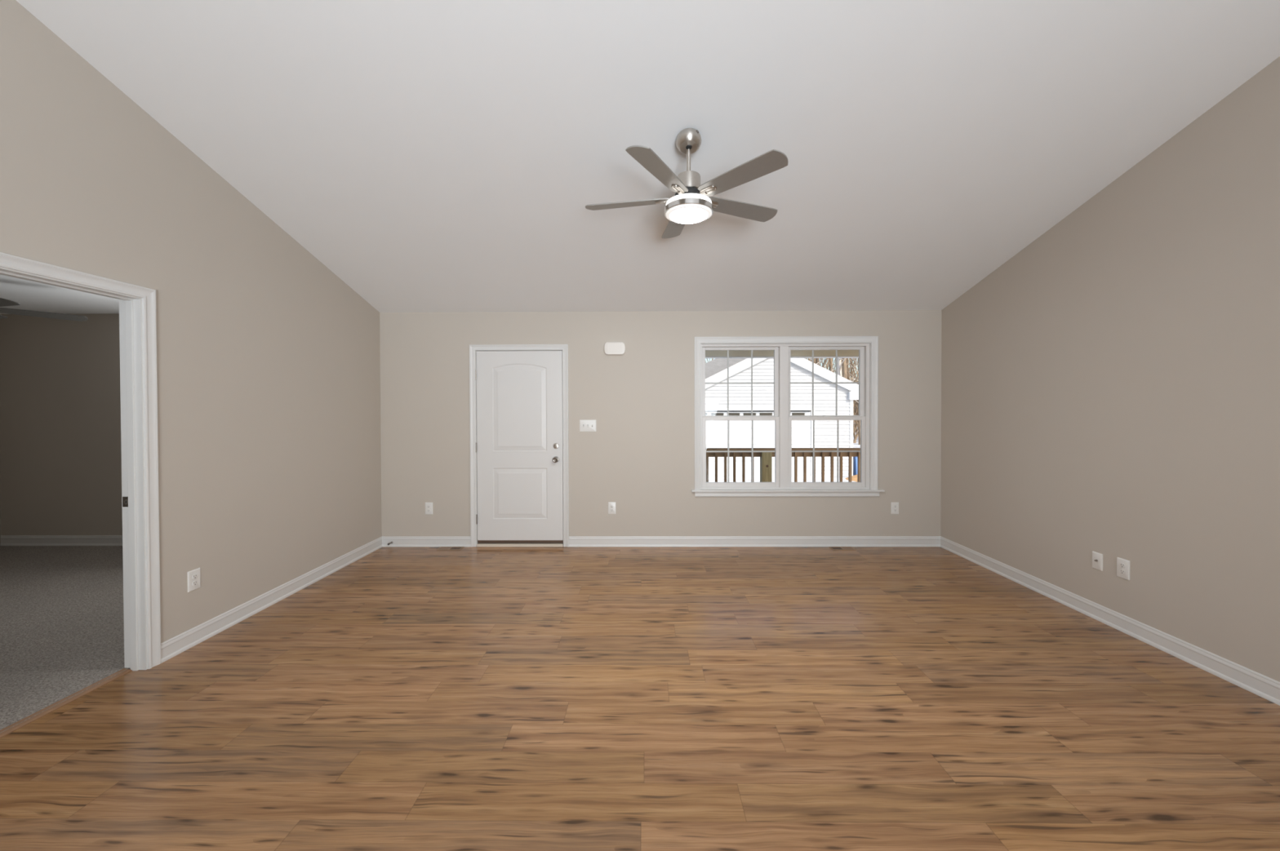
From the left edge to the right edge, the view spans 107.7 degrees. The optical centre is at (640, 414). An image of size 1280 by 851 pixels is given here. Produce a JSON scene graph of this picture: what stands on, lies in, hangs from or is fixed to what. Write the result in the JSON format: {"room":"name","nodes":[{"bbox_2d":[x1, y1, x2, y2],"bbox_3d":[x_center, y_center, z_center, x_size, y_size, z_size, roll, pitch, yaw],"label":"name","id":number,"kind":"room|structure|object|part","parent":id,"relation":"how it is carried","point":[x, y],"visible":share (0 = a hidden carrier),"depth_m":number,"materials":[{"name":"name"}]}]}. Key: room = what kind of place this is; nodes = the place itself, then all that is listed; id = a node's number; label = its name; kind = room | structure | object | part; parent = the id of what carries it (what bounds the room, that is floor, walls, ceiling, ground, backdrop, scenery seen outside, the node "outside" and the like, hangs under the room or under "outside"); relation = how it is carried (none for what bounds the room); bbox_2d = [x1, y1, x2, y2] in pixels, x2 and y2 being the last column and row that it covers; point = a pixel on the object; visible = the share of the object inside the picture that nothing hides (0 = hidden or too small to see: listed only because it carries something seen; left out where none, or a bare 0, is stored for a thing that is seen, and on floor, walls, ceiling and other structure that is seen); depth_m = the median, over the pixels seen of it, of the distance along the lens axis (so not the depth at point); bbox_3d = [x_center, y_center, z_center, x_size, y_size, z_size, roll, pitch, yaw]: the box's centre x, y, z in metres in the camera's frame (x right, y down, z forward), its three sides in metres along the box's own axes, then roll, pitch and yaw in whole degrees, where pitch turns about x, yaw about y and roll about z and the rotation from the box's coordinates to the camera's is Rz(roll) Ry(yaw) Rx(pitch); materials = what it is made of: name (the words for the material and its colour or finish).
{"room":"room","nodes":[
{"label":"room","id":0,"kind":"room"},
{"bbox_2d":[0,274,119,314],"bbox_3d":[-4.938,-1.120,2.796,4.083,0.150,4.534,0,1,0],"label":"ceiling","id":1,"kind":"structure","parent":0,"point":[31,295],"depth_m":4.31,"materials":[{"name":"white paint"}]},
{"bbox_2d":[0,297,88,321],"bbox_3d":[-5.155,-0.890,3.490,1.221,0.324,1.187,0,1,0],"label":"ceiling fan","id":2,"kind":"object","parent":1,"relation":"hanging from","point":[3,302],"visible":1,"depth_m":3.83,"materials":[{"name":"silver metal"}]},
{"bbox_3d":[-5.394,-0.821,3.824,0.137,0.034,0.533,-1,1,-39],"label":"blade","id":3,"kind":"part","parent":2,"relation":"part of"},
{"bbox_3d":[-4.805,-0.818,3.435,0.533,0.034,0.137,0,1,15],"label":"blade","id":4,"kind":"part","parent":2,"relation":"part of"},
{"bbox_3d":[-4.955,-0.822,3.840,0.368,0.034,0.484,0,1,0],"label":"blade","id":5,"kind":"part","parent":2,"relation":"part of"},
{"bbox_2d":[0,0,381,643],"bbox_3d":[-2.860,-0.413,0.386,0.120,3.786,9.134,0,1,0],"label":"wall","id":6,"kind":"structure","parent":0,"point":[268,362],"depth_m":2.99,"materials":[{"name":"beige paint"}]},
{"bbox_2d":[0,252,160,671],"bbox_3d":[-2.843,0.369,2.207,0.154,2.143,0.944,0,1,0],"label":"door frame","id":7,"kind":"structure","parent":6,"relation":"attached to","point":[137,304],"depth_m":2.61,"materials":[{"name":"white paint"}]},
{"bbox_2d":[122,497,128,506],"bbox_3d":[-2.876,0.490,2.611,0.039,0.057,0.005,0,1,0],"label":"strike plate","id":8,"kind":"object","parent":6,"relation":"attached to","point":[125,500],"visible":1,"depth_m":2.61,"materials":[{"name":"silver metal"}]},
{"bbox_2d":[186,568,200,592],"bbox_3d":[-2.771,1.030,2.902,0.009,0.127,0.081,0,1,0],"label":"wall outlet","id":9,"kind":"object","parent":6,"relation":"attached to","point":[193,576],"visible":1,"depth_m":2.90,"materials":[{"name":"white plastic"}]},
{"bbox_2d":[191,580,197,586],"bbox_3d":[-2.768,1.050,2.902,0.002,0.029,0.034,0,1,0],"label":"receptacle","id":10,"kind":"object","parent":9,"relation":"attached to","point":[194,583],"depth_m":2.90,"materials":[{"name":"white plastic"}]},
{"bbox_2d":[191,573,197,579],"bbox_3d":[-2.768,1.009,2.901,0.002,0.029,0.034,0,1,0],"label":"receptacle","id":11,"kind":"object","parent":9,"relation":"attached to","point":[194,576],"depth_m":2.90,"materials":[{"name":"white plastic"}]},
{"bbox_2d":[160,536,382,663],"bbox_3d":[-2.787,1.406,0.406,0.016,0.108,9.134,0,1,0],"label":"baseboard","id":12,"kind":"structure","parent":6,"relation":"attached to","point":[171,648],"depth_m":3.35,"materials":[{"name":"white paint"}]},
{"bbox_2d":[0,310,942,536],"bbox_3d":[-1.852,0.144,5.021,10.292,2.564,0.140,0,1,0],"label":"wall","id":13,"kind":"structure","parent":0,"point":[60,451],"depth_m":4.94,"materials":[{"name":"beige paint"}]},
{"bbox_2d":[0,535,122,546],"bbox_3d":[-4.867,1.349,4.981,3.978,0.108,0.016,0,1,0],"label":"baseboard","id":14,"kind":"structure","parent":13,"relation":"attached to","point":[6,540],"depth_m":4.99,"materials":[{"name":"white paint"}]},
{"bbox_2d":[425,502,432,514],"bbox_3d":[-2.250,1.002,4.960,0.081,0.127,0.009,0,1,0],"label":"wall outlet","id":15,"kind":"object","parent":13,"relation":"attached to","point":[428,506],"visible":1,"depth_m":4.96,"materials":[{"name":"white plastic"}]},
{"bbox_2d":[475,351,563,542],"bbox_3d":[-1.290,0.348,4.946,0.918,2.034,0.107,0,1,0],"label":"door","id":16,"kind":"structure","parent":13,"relation":"in","point":[519,442],"depth_m":4.96,"materials":[{"name":"white paint"}]},
{"bbox_3d":[-0.900,0.482,4.922,0.063,0.063,0.063,0,1,0],"label":"knob","id":17,"kind":"part","parent":16,"relation":"part of","materials":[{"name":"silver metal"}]},
{"bbox_2d":[469,344,568,546],"bbox_3d":[-1.285,0.336,5.010,1.042,2.138,0.157,0,1,0],"label":"door frame","id":18,"kind":"structure","parent":13,"relation":"attached to","point":[564,348],"depth_m":4.93,"materials":[{"name":"white paint"}]},
{"bbox_2d":[579,420,595,431],"bbox_3d":[-0.560,0.124,4.930,0.175,0.126,0.021,0,1,0],"label":"light switch","id":19,"kind":"object","parent":13,"relation":"attached to","point":[584,425],"visible":1,"depth_m":4.93,"materials":[{"name":"white plastic"}]},
{"bbox_2d":[608,502,615,514],"bbox_3d":[-0.307,0.996,4.944,0.081,0.127,0.009,0,1,0],"label":"wall outlet","id":20,"kind":"object","parent":13,"relation":"attached to","point":[611,505],"visible":1,"depth_m":4.94,"materials":[{"name":"white plastic"}]},
{"bbox_2d":[604,342,625,355],"bbox_3d":[-0.276,-0.689,4.906,0.224,0.133,0.046,0,1,0],"label":"door chime","id":21,"kind":"object","parent":13,"relation":"attached to","point":[610,348],"visible":1,"depth_m":4.88,"materials":[{"name":"beige plastic"}]},
{"bbox_3d":[-0.276,-0.689,4.885,0.156,0.090,0.002,0,1,0],"label":"panel","id":22,"kind":"part","parent":21,"relation":"part of","materials":[{"name":"beige plastic"}]},
{"bbox_2d":[382,536,940,546],"bbox_3d":[0.199,1.348,4.940,5.914,0.108,0.016,0,1,0],"label":"baseboard","id":23,"kind":"structure","parent":13,"relation":"attached to","point":[397,541],"depth_m":4.93,"materials":[{"name":"white paint"}]},
{"bbox_2d":[691,336,884,497],"bbox_3d":[1.540,0.028,4.975,2.018,1.685,0.174,0,1,0],"label":"window","id":24,"kind":"structure","parent":13,"relation":"in","point":[783,486],"depth_m":4.95,"materials":[{"name":"white paint"}]},
{"bbox_3d":[1.059,-0.328,5.011,0.819,0.778,0.034,0,1,0],"label":"sash","id":25,"kind":"part","parent":24,"relation":"part of","materials":[{"name":"white plastic"}]},
{"bbox_3d":[1.061,0.403,4.983,0.817,0.751,0.034,0,1,0],"label":"sash","id":26,"kind":"part","parent":24,"relation":"part of","materials":[{"name":"white plastic"}]},
{"bbox_3d":[1.970,-0.331,5.004,0.817,0.778,0.034,0,1,0],"label":"sash","id":27,"kind":"part","parent":24,"relation":"part of","materials":[{"name":"white plastic"}]},
{"bbox_3d":[1.972,0.400,4.976,0.815,0.751,0.034,0,1,0],"label":"sash","id":28,"kind":"part","parent":24,"relation":"part of","materials":[{"name":"white plastic"}]},
{"bbox_2d":[890,502,898,514],"bbox_3d":[2.674,0.992,4.919,0.081,0.127,0.009,0,1,0],"label":"wall outlet","id":29,"kind":"object","parent":13,"relation":"attached to","point":[894,506],"visible":1,"depth_m":4.92,"materials":[{"name":"white plastic"}]},
{"bbox_2d":[0,546,1279,850],"bbox_3d":[-1.887,1.482,0.389,10.212,0.072,9.314,0,1,0],"label":"floor","id":30,"kind":"structure","parent":0,"point":[402,699],"depth_m":2.21,"materials":[{"name":"brown laminate"}]},
{"bbox_2d":[0,668,132,738],"bbox_3d":[-2.871,1.433,2.213,0.050,0.014,0.797,0,1,0],"label":"transition strip","id":31,"kind":"object","parent":30,"relation":"on","point":[21,725],"visible":1,"depth_m":2.31,"materials":[{"name":"brown wood"}]},
{"bbox_2d":[436,546,463,550],"bbox_3d":[-1.997,1.406,4.889,0.245,0.005,0.104,0,1,0],"label":"floor vent","id":32,"kind":"object","parent":30,"relation":"in","point":[440,548],"visible":1,"depth_m":4.89,"materials":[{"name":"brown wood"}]},
{"bbox_2d":[476,542,563,546],"bbox_3d":[-1.282,1.385,5.019,0.915,0.038,0.153,0,1,0],"label":"threshold","id":33,"kind":"object","parent":30,"relation":"on","point":[479,544],"visible":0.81,"depth_m":4.95,"materials":[{"name":"white wood"}]},
{"bbox_3d":[-1.281,1.385,5.043,0.915,0.038,0.105,0,1,0],"label":"brown sill","id":34,"kind":"part","parent":33,"relation":"part of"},
{"bbox_2d":[828,546,855,550],"bbox_3d":[2.091,1.395,4.855,0.236,0.005,0.104,0,1,0],"label":"floor vent","id":35,"kind":"object","parent":30,"relation":"in","point":[831,548],"visible":1,"depth_m":4.85,"materials":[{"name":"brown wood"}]},
{"bbox_2d":[15,0,1279,312],"bbox_3d":[0.154,-1.696,0.347,6.114,1.536,9.334,0,1,0],"label":"ceiling","id":36,"kind":"structure","parent":0,"point":[433,156],"depth_m":2.65,"materials":[{"name":"white paint"}]},
{"bbox_2d":[585,128,788,238],"bbox_3d":[0.263,-1.416,2.812,1.214,0.492,1.203,0,1,0],"label":"ceiling fan","id":37,"kind":"object","parent":36,"relation":"hanging from","point":[692,202],"visible":1,"depth_m":2.69,"materials":[{"name":"silver metal"}]},
{"bbox_3d":[-0.080,-1.282,2.855,0.533,0.035,0.136,0,1,12],"label":"blade","id":38,"kind":"part","parent":37,"relation":"part of","materials":[{"name":"grey wood"}]},
{"bbox_3d":[0.101,-1.278,2.458,0.136,0.035,0.533,0,1,30],"label":"blade","id":39,"kind":"part","parent":37,"relation":"part of","materials":[{"name":"grey wood"}]},
{"bbox_3d":[0.242,-1.286,3.150,0.136,0.035,0.533,0,1,-6],"label":"blade","id":40,"kind":"part","parent":37,"relation":"part of","materials":[{"name":"grey wood"}]},
{"bbox_3d":[0.622,-1.285,2.934,0.533,0.035,0.136,0,1,-24],"label":"blade","id":41,"kind":"part","parent":37,"relation":"part of","materials":[{"name":"grey wood"}]},
{"bbox_3d":[0.534,-1.280,2.506,0.136,0.035,0.533,-1,1,-42],"label":"blade","id":42,"kind":"part","parent":37,"relation":"part of","materials":[{"name":"grey wood"}]},
{"bbox_2d":[940,56,1279,682],"bbox_3d":[3.184,-0.391,0.336,0.140,3.711,9.134,0,1,0],"label":"wall","id":43,"kind":"structure","parent":0,"point":[1110,388],"depth_m":2.88,"materials":[{"name":"beige paint"}]},
{"bbox_2d":[1092,551,1102,571],"bbox_3d":[3.132,1.011,3.215,0.019,0.116,0.073,0,1,0],"label":"cable jack","id":44,"kind":"object","parent":43,"relation":"attached to","point":[1097,558],"visible":1,"depth_m":3.21,"materials":[{"name":"white plastic"}]},
{"bbox_2d":[940,536,1279,706],"bbox_3d":[3.110,1.391,0.357,0.016,0.108,9.134,0,1,0],"label":"baseboard","id":45,"kind":"structure","parent":43,"relation":"attached to","point":[1265,687],"depth_m":2.93,"materials":[{"name":"white paint"}]},
{"bbox_2d":[1116,557,1129,580],"bbox_3d":[3.135,1.006,3.042,0.009,0.127,0.081,0,1,0],"label":"wall outlet","id":46,"kind":"object","parent":43,"relation":"attached to","point":[1122,565],"visible":1,"depth_m":3.04,"materials":[{"name":"white plastic"}]},
{"bbox_2d":[1119,569,1124,574],"bbox_3d":[3.132,1.027,3.042,0.002,0.029,0.034,0,1,0],"label":"receptacle","id":47,"kind":"object","parent":46,"relation":"attached to","point":[1121,571],"depth_m":3.04,"materials":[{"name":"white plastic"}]},
{"bbox_2d":[1120,563,1124,568],"bbox_3d":[3.132,0.986,3.042,0.002,0.029,0.034,0,1,0],"label":"receptacle","id":48,"kind":"object","parent":46,"relation":"attached to","point":[1122,565],"depth_m":3.04,"materials":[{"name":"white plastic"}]},
{"label":"outside","id":49,"kind":"structure","parent":0,"visible":0},
{"bbox_2d":[708,426,860,482],"bbox_3d":[5.293,1.130,35.046,70.000,1.360,60.000,0,1,0],"label":"ground","id":50,"kind":"structure","parent":49,"point":[800,479],"depth_m":14.44,"materials":[{"name":"white snow"}]},
{"bbox_2d":[705,358,858,477],"bbox_3d":[3.046,-0.555,17.808,8.200,5.087,6.125,0,1,0],"label":"house","id":51,"kind":"structure","parent":50,"relation":"on","point":[740,369],"depth_m":14.85,"materials":[{"name":"white plastic"}]},
{"bbox_3d":[2.428,0.024,14.883,0.400,0.113,0.007,0,1,0],"label":"door pane","id":52,"kind":"part","parent":51,"relation":"part of","materials":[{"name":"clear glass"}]},
{"bbox_3d":[2.943,0.022,14.879,0.400,0.113,0.007,0,1,0],"label":"door pane","id":53,"kind":"part","parent":51,"relation":"part of","materials":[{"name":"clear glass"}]},
{"bbox_3d":[3.458,0.021,14.875,0.400,0.113,0.007,0,1,0],"label":"door pane","id":54,"kind":"part","parent":51,"relation":"part of","materials":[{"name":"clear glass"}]},
{"bbox_3d":[3.041,0.895,14.881,4.950,2.212,0.210,0,1,0],"label":"garage trim","id":55,"kind":"part","parent":51,"relation":"part of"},
{"bbox_3d":[3.973,0.020,14.870,0.400,0.113,0.007,0,1,0],"label":"door pane","id":56,"kind":"part","parent":51,"relation":"part of","materials":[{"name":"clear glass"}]},
{"bbox_3d":[5.003,0.017,14.862,0.400,0.113,0.007,0,1,0],"label":"door pane","id":57,"kind":"part","parent":51,"relation":"part of","materials":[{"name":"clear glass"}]},
{"bbox_2d":[705,358,858,443],"bbox_3d":[16.176,-4.619,38.745,31.684,12.533,28.513,0,1,0],"label":"brush","id":58,"kind":"object","parent":50,"relation":"on","point":[855,411],"visible":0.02,"depth_m":29.72,"materials":[{"name":"brown plant"}]},
{"bbox_2d":[815,358,852,381],"bbox_3d":[11.413,-5.322,29.438,3.001,13.914,3.370,0,1,-28],"label":"tree","id":59,"kind":"object","parent":50,"relation":"on","point":[817,360],"visible":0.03,"depth_m":29.76,"materials":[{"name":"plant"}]},
{"bbox_2d":[828,358,855,378],"bbox_3d":[12.747,-5.342,31.331,4.067,13.798,2.817,0,1,0],"label":"tree","id":60,"kind":"object","parent":50,"relation":"on","point":[830,359],"visible":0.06,"depth_m":31.33,"materials":[{"name":"brown plant"}]},
{"bbox_2d":[837,358,854,382],"bbox_3d":[10.478,-4.645,23.904,4.482,13.008,4.708,-1,1,-40],"label":"tree","id":61,"kind":"object","parent":50,"relation":"on","point":[839,364],"visible":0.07,"depth_m":24.45,"materials":[{"name":"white plant"}]},
{"bbox_2d":[841,358,858,382],"bbox_3d":[10.376,-4.446,23.900,2.302,12.628,3.733,0,1,-24],"label":"tree","id":62,"kind":"object","parent":50,"relation":"on","point":[844,363],"visible":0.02,"depth_m":24.07,"materials":[{"name":"brown plant"}]},
{"bbox_2d":[844,475,857,481],"bbox_3d":[6.987,1.921,14.205,1.528,0.266,1.508,0,1,0],"label":"dirt mound","id":63,"kind":"object","parent":50,"relation":"on","point":[854,478],"visible":0.12,"depth_m":14.18,"materials":[{"name":"orange soil"}]},
{"bbox_2d":[846,358,860,444],"bbox_3d":[13.028,-4.421,26.692,3.779,12.373,2.694,-1,1,-36],"label":"tree","id":64,"kind":"object","parent":50,"relation":"on","point":[859,421],"visible":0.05,"depth_m":26.21,"materials":[{"name":"brown plant"}]},
{"bbox_2d":[853,457,857,475],"bbox_3d":[7.069,1.578,15.073,0.560,0.860,0.575,0,1,0],"label":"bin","id":65,"kind":"object","parent":50,"relation":"on","point":[855,459],"visible":0.02,"depth_m":14.93,"materials":[{"name":"blue plastic"}]},
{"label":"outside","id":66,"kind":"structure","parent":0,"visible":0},
{"bbox_3d":[-0.794,1.503,6.371,12.500,0.130,2.546,0,1,0],"label":"porch deck","id":67,"kind":"object","parent":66,"visible":0},
{"bbox_2d":[706,448,860,482],"bbox_3d":[2.214,0.980,7.397,5.960,0.879,0.142,0,1,0],"label":"porch railing","id":68,"kind":"object","parent":67,"relation":"on","point":[766,458],"visible":0.07,"depth_m":7.37,"materials":[{"name":"wood"}]},
{"bbox_3d":[1.976,0.998,7.399,0.155,0.843,0.140,0,1,0],"label":"post","id":69,"kind":"part","parent":68,"relation":"part of","materials":[{"name":"beige wood"}]},
{"bbox_3d":[2.213,0.626,7.423,5.960,0.101,0.038,0,1,0],"label":"rail","id":70,"kind":"part","parent":68,"relation":"part of","materials":[{"name":"brown wood"}]},
{"bbox_3d":[2.213,0.558,7.393,5.960,0.036,0.140,0,1,0],"label":"cap rail","id":71,"kind":"part","parent":68,"relation":"part of","materials":[{"name":"brown wood"}]},
{"bbox_3d":[-0.838,0.269,7.441,0.140,2.315,0.140,0,1,0],"label":"porch column","id":72,"kind":"structure","parent":67,"relation":"on","visible":0},
{"bbox_2d":[705,350,858,358],"bbox_3d":[-0.791,-0.989,7.426,12.500,0.208,0.170,0,1,0],"label":"beam","id":73,"kind":"structure","parent":72,"relation":"on","point":[708,353],"depth_m":7.33,"materials":[{"name":"beige paint"}]},
{"bbox_3d":[-0.791,-0.894,7.427,12.500,0.018,0.170,0,1,0],"label":"white trim","id":74,"kind":"part","parent":73,"relation":"part of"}
]}

